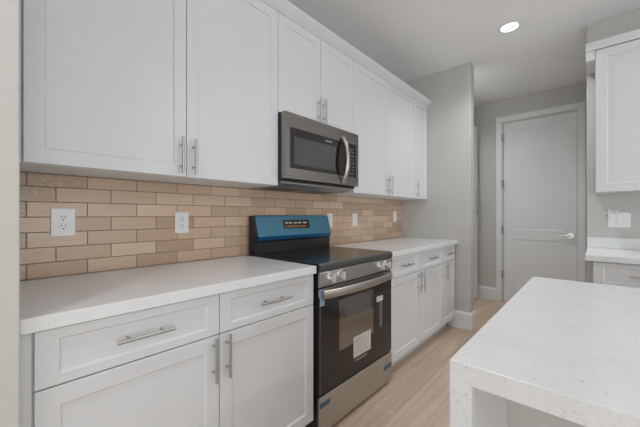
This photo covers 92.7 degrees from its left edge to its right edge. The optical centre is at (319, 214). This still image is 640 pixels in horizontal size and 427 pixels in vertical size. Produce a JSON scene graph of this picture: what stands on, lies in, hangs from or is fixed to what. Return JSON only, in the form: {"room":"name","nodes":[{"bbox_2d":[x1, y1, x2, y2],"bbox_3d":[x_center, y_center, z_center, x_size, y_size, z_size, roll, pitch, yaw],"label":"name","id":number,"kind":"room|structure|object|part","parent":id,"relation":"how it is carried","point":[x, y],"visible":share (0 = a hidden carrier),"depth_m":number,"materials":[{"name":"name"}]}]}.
{"room":"kitchen","nodes":[
{"label":"kitchen","id":0,"kind":"room"},
{"bbox_2d":[0,0,19,426],"bbox_3d":[-1.117,-0.195,0.813,0.690,2.745,0.413,0,0,42],"label":"wall","id":1,"kind":"structure","parent":0,"point":[9,9],"depth_m":0.72,"materials":[{"name":"grey paint"}]},
{"bbox_2d":[20,171,398,280],"bbox_3d":[-1.870,-0.195,0.581,0.120,2.745,8.360,0,0,42],"label":"wall","id":2,"kind":"structure","parent":0,"point":[20,171],"depth_m":1.57,"materials":[{"name":"beige tile"}]},
{"bbox_2d":[20,0,277,188],"bbox_3d":[-0.723,-0.692,1.489,0.345,1.034,1.117,0,0,42],"label":"upper cabinet","id":3,"kind":"object","parent":2,"relation":"attached to","point":[170,91],"depth_m":1.31,"materials":[{"name":"white wood"}]},
{"bbox_3d":[-1.015,-0.691,1.018,0.046,1.033,0.026,0,0,42],"label":"filler strip","id":4,"kind":"part","parent":3,"relation":"part of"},
{"bbox_3d":[-0.803,-0.692,1.212,0.019,1.032,0.540,0,0,42],"label":"door","id":5,"kind":"part","parent":3,"relation":"part of","materials":[{"name":"white paint"}]},
{"bbox_3d":[-0.621,-0.268,1.373,0.038,0.163,0.011,0,0,42],"label":"handle","id":6,"kind":"part","parent":3,"relation":"part of","materials":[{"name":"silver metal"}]},
{"bbox_3d":[-0.581,-0.268,1.417,0.038,0.163,0.011,0,0,42],"label":"handle","id":7,"kind":"part","parent":3,"relation":"part of","materials":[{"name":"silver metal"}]},
{"bbox_3d":[-0.438,-0.692,1.617,0.019,1.032,0.544,0,0,42],"label":"door","id":8,"kind":"part","parent":3,"relation":"part of","materials":[{"name":"white paint"}]},
{"bbox_2d":[260,0,431,106],"bbox_3d":[0.098,-1.238,2.215,0.118,0.058,3.294,0,0,42],"label":"crown molding","id":9,"kind":"structure","parent":3,"relation":"attached to","point":[284,7],"depth_m":2.21,"materials":[{"name":"white paint"}]},
{"bbox_2d":[20,172,401,280],"bbox_3d":[-0.128,0.021,2.418,0.010,0.484,3.295,0,0,42],"label":"tile backsplash","id":10,"kind":"structure","parent":2,"relation":"attached to","point":[120,223],"depth_m":1.58,"materials":[{"name":"brown tile"}]},
{"bbox_2d":[51,208,74,236],"bbox_3d":[-1.107,0.031,1.317,0.009,0.120,0.082,0,0,42],"label":"outlet","id":11,"kind":"object","parent":10,"relation":"attached to","point":[62,219],"visible":1,"depth_m":1.31,"materials":[{"name":"white plastic"}]},
{"bbox_2d":[58,214,67,221],"bbox_3d":[-1.105,0.012,1.315,0.004,0.033,0.033,0,0,42],"label":"socket","id":12,"kind":"object","parent":11,"relation":"attached to","point":[61,217],"depth_m":1.31,"materials":[{"name":"grey plastic"}]},
{"bbox_2d":[58,223,67,230],"bbox_3d":[-1.105,0.051,1.315,0.004,0.033,0.033,0,0,42],"label":"socket","id":13,"kind":"object","parent":11,"relation":"attached to","point":[61,226],"depth_m":1.31,"materials":[{"name":"grey plastic"}]},
{"bbox_2d":[175,212,188,233],"bbox_3d":[-0.766,0.043,1.695,0.009,0.117,0.075,0,0,42],"label":"outlet","id":14,"kind":"object","parent":10,"relation":"attached to","point":[181,218],"visible":1,"depth_m":1.69,"materials":[{"name":"white plastic"}]},
{"bbox_2d":[327,213,332,226],"bbox_3d":[0.085,0.045,2.639,0.010,0.120,0.076,0,0,42],"label":"outlet","id":15,"kind":"object","parent":10,"relation":"attached to","point":[330,215],"visible":0.72,"depth_m":2.64,"materials":[{"name":"white plastic"}]},
{"bbox_2d":[352,213,356,225],"bbox_3d":[0.334,0.045,2.916,0.010,0.120,0.076,0,0,42],"label":"light switch","id":16,"kind":"object","parent":10,"relation":"attached to","point":[354,215],"visible":1,"depth_m":2.90,"materials":[{"name":"white plastic"}]},
{"bbox_2d":[393,211,396,221],"bbox_3d":[0.860,0.018,3.500,0.010,0.122,0.072,0,0,42],"label":"light switch","id":17,"kind":"object","parent":10,"relation":"attached to","point":[394,212],"visible":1,"depth_m":3.49,"materials":[{"name":"white plastic"}]},
{"bbox_2d":[278,12,352,132],"bbox_3d":[-0.099,-0.910,2.190,0.356,0.598,0.758,0,0,42],"label":"upper cabinet","id":18,"kind":"object","parent":2,"relation":"attached to","point":[315,79],"visible":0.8,"depth_m":2.04,"materials":[{"name":"white wood"}]},
{"bbox_3d":[-0.129,-0.911,1.961,0.019,0.593,0.375,0,0,42],"label":"door","id":19,"kind":"part","parent":18,"relation":"part of","materials":[{"name":"white paint"}]},
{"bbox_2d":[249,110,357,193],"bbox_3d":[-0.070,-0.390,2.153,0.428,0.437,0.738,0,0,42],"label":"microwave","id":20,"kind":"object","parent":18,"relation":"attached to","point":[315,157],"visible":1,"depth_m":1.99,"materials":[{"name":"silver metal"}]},
{"bbox_3d":[0.033,-0.412,2.060,0.032,0.392,0.738,0,0,42],"label":"door","id":21,"kind":"part","parent":20,"relation":"part of","materials":[{"name":"silver metal"}]},
{"bbox_3d":[0.037,-0.401,2.062,0.027,0.242,0.669,0,0,42],"label":"door glass","id":22,"kind":"part","parent":20,"relation":"part of","materials":[{"name":"black glass"}]},
{"bbox_3d":[0.183,-0.390,2.161,0.064,0.342,0.033,0,0,42],"label":"handle","id":23,"kind":"part","parent":20,"relation":"part of","materials":[{"name":"silver metal"}]},
{"bbox_3d":[-0.003,-0.710,2.060,0.038,0.163,0.011,0,0,42],"label":"handle","id":24,"kind":"part","parent":18,"relation":"part of","materials":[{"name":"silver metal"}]},
{"bbox_3d":[0.034,-0.710,2.101,0.038,0.163,0.011,0,0,42],"label":"handle","id":25,"kind":"part","parent":18,"relation":"part of","materials":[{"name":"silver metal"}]},
{"bbox_3d":[0.125,-0.911,2.243,0.019,0.593,0.378,0,0,42],"label":"door","id":26,"kind":"part","parent":18,"relation":"part of","materials":[{"name":"white paint"}]},
{"bbox_2d":[326,60,413,198],"bbox_3d":[0.515,-0.692,2.864,0.345,1.034,1.063,0,0,42],"label":"upper cabinet","id":27,"kind":"object","parent":2,"relation":"attached to","point":[383,114],"visible":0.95,"depth_m":2.72,"materials":[{"name":"white wood"}]},
{"bbox_3d":[0.432,-0.692,2.584,0.019,1.032,0.534,0,0,42],"label":"door","id":28,"kind":"part","parent":27,"relation":"part of","materials":[{"name":"white paint"}]},
{"bbox_3d":[0.788,-0.692,2.979,0.019,1.032,0.524,0,0,42],"label":"door","id":29,"kind":"part","parent":27,"relation":"part of","materials":[{"name":"white paint"}]},
{"bbox_2d":[391,99,426,199],"bbox_3d":[0.990,-0.692,3.391,0.345,1.034,0.353,0,0,42],"label":"upper cabinet","id":30,"kind":"object","parent":2,"relation":"attached to","point":[420,111],"visible":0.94,"depth_m":3.31,"materials":[{"name":"white wood"}]},
{"bbox_3d":[1.082,-0.692,3.306,0.019,1.032,0.348,0,0,42],"label":"door","id":31,"kind":"part","parent":30,"relation":"part of","materials":[{"name":"white paint"}]},
{"bbox_2d":[304,298,507,426],"bbox_3d":[1.212,1.227,-1.092,7.300,0.100,10.000,0,0,42],"label":"floor","id":32,"kind":"structure","parent":0,"point":[417,392],"depth_m":2.07,"materials":[{"name":"brown wood"}]},
{"bbox_2d":[20,274,312,426],"bbox_3d":[-0.615,0.741,1.375,0.656,0.874,1.092,0,0,42],"label":"base cabinet","id":33,"kind":"object","parent":32,"relation":"on","point":[242,357],"depth_m":1.09,"materials":[{"name":"white paint"}]},
{"bbox_3d":[-0.810,0.688,0.833,0.118,0.768,0.026,0,0,42],"label":"filler strip","id":34,"kind":"part","parent":33,"relation":"part of","materials":[{"name":"white wood"}]},
{"bbox_3d":[-0.576,0.385,0.999,0.019,0.154,0.527,0,0,42],"label":"drawer","id":35,"kind":"part","parent":33,"relation":"part of","materials":[{"name":"white paint"}]},
{"bbox_3d":[-0.576,0.766,0.999,0.019,0.600,0.527,0,0,42],"label":"door","id":36,"kind":"part","parent":33,"relation":"part of","materials":[{"name":"white paint"}]},
{"bbox_3d":[-0.555,0.382,0.980,0.038,0.011,0.168,0,0,42],"label":"handle","id":37,"kind":"part","parent":33,"relation":"part of","materials":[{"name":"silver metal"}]},
{"bbox_2d":[20,255,315,334],"bbox_3d":[-0.621,0.283,1.385,0.636,0.040,1.098,0,0,42],"label":"countertop","id":38,"kind":"structure","parent":33,"relation":"on","point":[53,302],"depth_m":1.14,"materials":[{"name":"white stone"}]},
{"bbox_3d":[-0.397,0.549,1.156,0.038,0.167,0.011,0,0,42],"label":"handle","id":39,"kind":"part","parent":33,"relation":"part of","materials":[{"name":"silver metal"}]},
{"bbox_3d":[-0.359,0.549,1.198,0.038,0.167,0.011,0,0,42],"label":"handle","id":40,"kind":"part","parent":33,"relation":"part of","materials":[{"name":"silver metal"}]},
{"bbox_3d":[-0.219,0.766,1.395,0.019,0.600,0.532,0,0,42],"label":"door","id":41,"kind":"part","parent":33,"relation":"part of","materials":[{"name":"white paint"}]},
{"bbox_3d":[-0.219,0.385,1.395,0.019,0.154,0.532,0,0,42],"label":"drawer","id":42,"kind":"part","parent":33,"relation":"part of","materials":[{"name":"white paint"}]},
{"bbox_3d":[-0.199,0.382,1.376,0.038,0.011,0.168,0,0,42],"label":"handle","id":43,"kind":"part","parent":33,"relation":"part of","materials":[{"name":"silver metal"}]},
{"bbox_2d":[249,215,392,426],"bbox_3d":[0.042,0.590,2.053,0.692,1.176,0.754,0,0,42],"label":"range","id":44,"kind":"object","parent":32,"relation":"on","point":[351,304],"visible":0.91,"depth_m":1.85,"materials":[{"name":"black metal"}]},
{"bbox_3d":[-0.179,0.072,2.263,0.070,0.141,0.728,0,0,42],"label":"film panel","id":45,"kind":"part","parent":44,"relation":"part of","materials":[{"name":"blue plastic"}]},
{"bbox_2d":[253,246,392,272],"bbox_3d":[0.036,0.277,2.057,0.592,0.046,0.754,0,0,42],"label":"cooktop","id":46,"kind":"object","parent":44,"relation":"in","point":[326,259],"depth_m":1.92,"materials":[{"name":"black glass"}]},
{"bbox_3d":[0.065,0.337,1.640,0.024,0.062,0.062,0,0,42],"label":"knob","id":47,"kind":"part","parent":44,"relation":"part of","materials":[{"name":"silver metal"}]},
{"bbox_3d":[0.122,0.337,1.703,0.024,0.062,0.062,0,0,42],"label":"knob","id":48,"kind":"part","parent":44,"relation":"part of","materials":[{"name":"silver metal"}]},
{"bbox_2d":[314,270,392,396],"bbox_3d":[0.068,0.667,2.029,0.620,0.556,0.754,0,0,42],"label":"oven","id":49,"kind":"object","parent":44,"relation":"in","point":[352,317],"depth_m":1.78,"materials":[{"name":"black glass"}]},
{"bbox_3d":[0.244,1.051,1.870,0.014,0.192,0.754,0,0,42],"label":"storage drawer","id":50,"kind":"part","parent":44,"relation":"part of","materials":[{"name":"silver metal"}]},
{"bbox_3d":[0.248,0.340,1.867,0.016,0.078,0.754,0,0,42],"label":"control panel","id":51,"kind":"part","parent":44,"relation":"part of","materials":[{"name":"silver metal"}]},
{"bbox_3d":[0.404,0.337,2.015,0.024,0.062,0.062,0,0,42],"label":"knob","id":52,"kind":"part","parent":44,"relation":"part of","materials":[{"name":"silver metal"}]},
{"bbox_3d":[0.459,0.337,2.076,0.024,0.062,0.062,0,0,42],"label":"knob","id":53,"kind":"part","parent":44,"relation":"part of","materials":[{"name":"silver metal"}]},
{"bbox_2d":[390,247,442,366],"bbox_3d":[0.616,0.741,2.742,0.656,0.874,1.029,0,0,42],"label":"base cabinet","id":54,"kind":"object","parent":32,"relation":"on","point":[417,279],"visible":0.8,"depth_m":2.50,"materials":[{"name":"white paint"}]},
{"bbox_2d":[330,237,457,256],"bbox_3d":[0.739,0.283,2.896,0.636,0.040,1.425,0,0,42],"label":"countertop","id":55,"kind":"structure","parent":54,"relation":"on","point":[400,246],"depth_m":2.73,"materials":[{"name":"white stone"}]},
{"bbox_3d":[0.651,0.385,2.361,0.019,0.154,0.504,0,0,42],"label":"drawer","id":56,"kind":"part","parent":54,"relation":"part of","materials":[{"name":"white paint"}]},
{"bbox_3d":[0.651,0.766,2.361,0.019,0.600,0.504,0,0,42],"label":"door","id":57,"kind":"part","parent":54,"relation":"part of","materials":[{"name":"white paint"}]},
{"bbox_3d":[0.995,0.385,2.743,0.019,0.154,0.519,0,0,42],"label":"drawer","id":58,"kind":"part","parent":54,"relation":"part of","materials":[{"name":"white paint"}]},
{"bbox_3d":[0.995,0.766,2.743,0.019,0.600,0.519,0,0,42],"label":"door","id":59,"kind":"part","parent":54,"relation":"part of","materials":[{"name":"white paint"}]},
{"bbox_2d":[434,244,455,334],"bbox_3d":[1.076,0.741,3.253,0.656,0.874,0.344,0,0,42],"label":"base cabinet","id":60,"kind":"object","parent":32,"relation":"on","point":[449,252],"visible":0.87,"depth_m":3.07,"materials":[{"name":"white paint"}]},
{"bbox_3d":[1.226,0.549,2.958,0.038,0.167,0.011,0,0,42],"label":"handle","id":61,"kind":"part","parent":60,"relation":"part of","materials":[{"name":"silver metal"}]},
{"bbox_3d":[1.285,0.766,3.065,0.019,0.600,0.342,0,0,42],"label":"door","id":62,"kind":"part","parent":60,"relation":"part of","materials":[{"name":"white paint"}]},
{"bbox_3d":[1.285,0.385,3.065,0.019,0.154,0.342,0,0,42],"label":"drawer","id":63,"kind":"part","parent":60,"relation":"part of","materials":[{"name":"white paint"}]},
{"bbox_2d":[450,276,639,426],"bbox_3d":[1.496,0.720,0.105,2.479,0.914,1.011,0,0,42],"label":"kitchen island","id":64,"kind":"object","parent":32,"relation":"on","point":[558,353],"visible":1,"depth_m":0.59,"materials":[{"name":"white stone"}]},
{"bbox_3d":[0.387,0.739,0.668,0.002,0.876,0.350,0,0,42],"label":"panel","id":65,"kind":"part","parent":64,"relation":"part of","materials":[{"name":"white paint"}]},
{"bbox_3d":[1.387,0.739,-0.046,2.440,0.876,0.073,0,0,42],"label":"panel","id":66,"kind":"part","parent":64,"relation":"part of","materials":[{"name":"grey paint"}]},
{"bbox_2d":[593,261,639,287],"bbox_3d":[2.557,0.741,1.742,1.494,0.874,0.666,0,0,42],"label":"base cabinet","id":67,"kind":"object","parent":32,"relation":"on","point":[616,274],"visible":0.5,"depth_m":1.95,"materials":[{"name":"white paint"}]},
{"bbox_2d":[585,247,639,264],"bbox_3d":[2.558,0.283,1.748,1.561,0.040,0.654,0,0,42],"label":"countertop","id":68,"kind":"structure","parent":67,"relation":"on","point":[626,256],"depth_m":2.01,"materials":[{"name":"white stone"}]},
{"bbox_2d":[287,0,639,105],"bbox_3d":[1.212,-1.618,-1.092,7.300,0.100,10.000,0,0,42],"label":"ceiling","id":69,"kind":"structure","parent":0,"point":[410,39],"depth_m":2.68,"materials":[{"name":"white paint"}]},
{"bbox_2d":[498,21,520,32],"bbox_3d":[1.580,-1.564,2.547,0.164,0.006,0.164,0,0,42],"label":"recessed light","id":70,"kind":"object","parent":69,"relation":"in","point":[511,26],"visible":1,"depth_m":2.54,"materials":[{"name":"white paint"}]},
{"bbox_2d":[402,8,639,323],"bbox_3d":[3.986,-0.195,1.854,7.120,2.745,1.410,0,0,42],"label":"wall","id":71,"kind":"structure","parent":0,"point":[447,212],"depth_m":3.20,"materials":[{"name":"grey paint"}]},
{"bbox_2d":[448,310,475,330],"bbox_3d":[1.504,1.091,3.240,0.236,0.172,0.143,0,0,42],"label":"baseboard","id":72,"kind":"structure","parent":71,"relation":"attached to","point":[464,320],"depth_m":3.17,"materials":[{"name":"white paint"}]},
{"bbox_2d":[586,29,639,74],"bbox_3d":[2.652,-1.207,1.877,1.534,0.119,0.338,0,0,42],"label":"crown molding","id":73,"kind":"structure","parent":71,"relation":"attached to","point":[591,47],"depth_m":2.21,"materials":[{"name":"white paint"}]},
{"bbox_2d":[587,237,639,249],"bbox_3d":[2.770,0.221,1.984,1.561,0.084,0.020,0,0,42],"label":"backsplash","id":74,"kind":"structure","parent":71,"relation":"attached to","point":[596,242],"depth_m":2.39,"materials":[{"name":"white stone"}]},
{"bbox_2d":[595,39,639,193],"bbox_3d":[2.669,-0.692,1.856,1.480,1.049,0.346,0,0,42],"label":"upper cabinet","id":75,"kind":"object","parent":71,"relation":"attached to","point":[617,67],"visible":1,"depth_m":2.18,"materials":[{"name":"white paint"}]},
{"bbox_2d":[603,209,634,227],"bbox_3d":[2.331,0.026,2.385,0.180,0.143,0.016,0,0,42],"label":"light switch","id":76,"kind":"object","parent":71,"relation":"attached to","point":[622,219],"visible":1,"depth_m":2.38,"materials":[{"name":"white plastic"}]},
{"bbox_3d":[2.337,0.038,2.386,0.127,0.118,0.006,0,0,42],"label":"plate","id":77,"kind":"part","parent":76,"relation":"part of","materials":[{"name":"white plastic"}]},
{"bbox_2d":[474,81,586,300],"bbox_3d":[4.616,-0.195,2.329,6.820,2.745,0.140,0,0,42],"label":"wall","id":78,"kind":"structure","parent":0,"point":[485,115],"depth_m":4.24,"materials":[{"name":"grey paint"}]},
{"bbox_2d":[478,285,495,300],"bbox_3d":[2.272,1.091,4.334,0.412,0.172,0.018,0,0,42],"label":"baseboard","id":79,"kind":"structure","parent":78,"relation":"attached to","point":[484,292],"depth_m":4.26,"materials":[{"name":"white paint"}]},
{"bbox_2d":[496,101,585,301],"bbox_3d":[2.801,-0.077,3.927,0.929,2.508,0.175,0,0,42],"label":"door","id":80,"kind":"structure","parent":78,"relation":"in","point":[543,184],"depth_m":3.89,"materials":[{"name":"white paint"}]},
{"bbox_3d":[2.977,0.252,3.696,0.146,0.064,0.066,0,0,42],"label":"lever handle","id":81,"kind":"part","parent":80,"relation":"part of","materials":[{"name":"silver metal"}]},
{"bbox_3d":[1.657,-0.195,4.049,0.120,2.745,1.265,0,0,42],"label":"wall","id":82,"kind":"structure","parent":0,"visible":0},
{"bbox_2d":[474,126,478,298],"bbox_3d":[1.942,-0.035,4.090,0.645,2.400,0.066,0,0,-36],"label":"door","id":83,"kind":"structure","parent":82,"relation":"in","point":[476,190],"depth_m":4.24,"materials":[{"name":"white paint"}]},
{"bbox_3d":[2.188,-0.185,4.245,0.015,0.360,0.029,0,0,-33],"label":"pull handle","id":84,"kind":"part","parent":83,"relation":"part of","materials":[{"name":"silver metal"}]}
]}

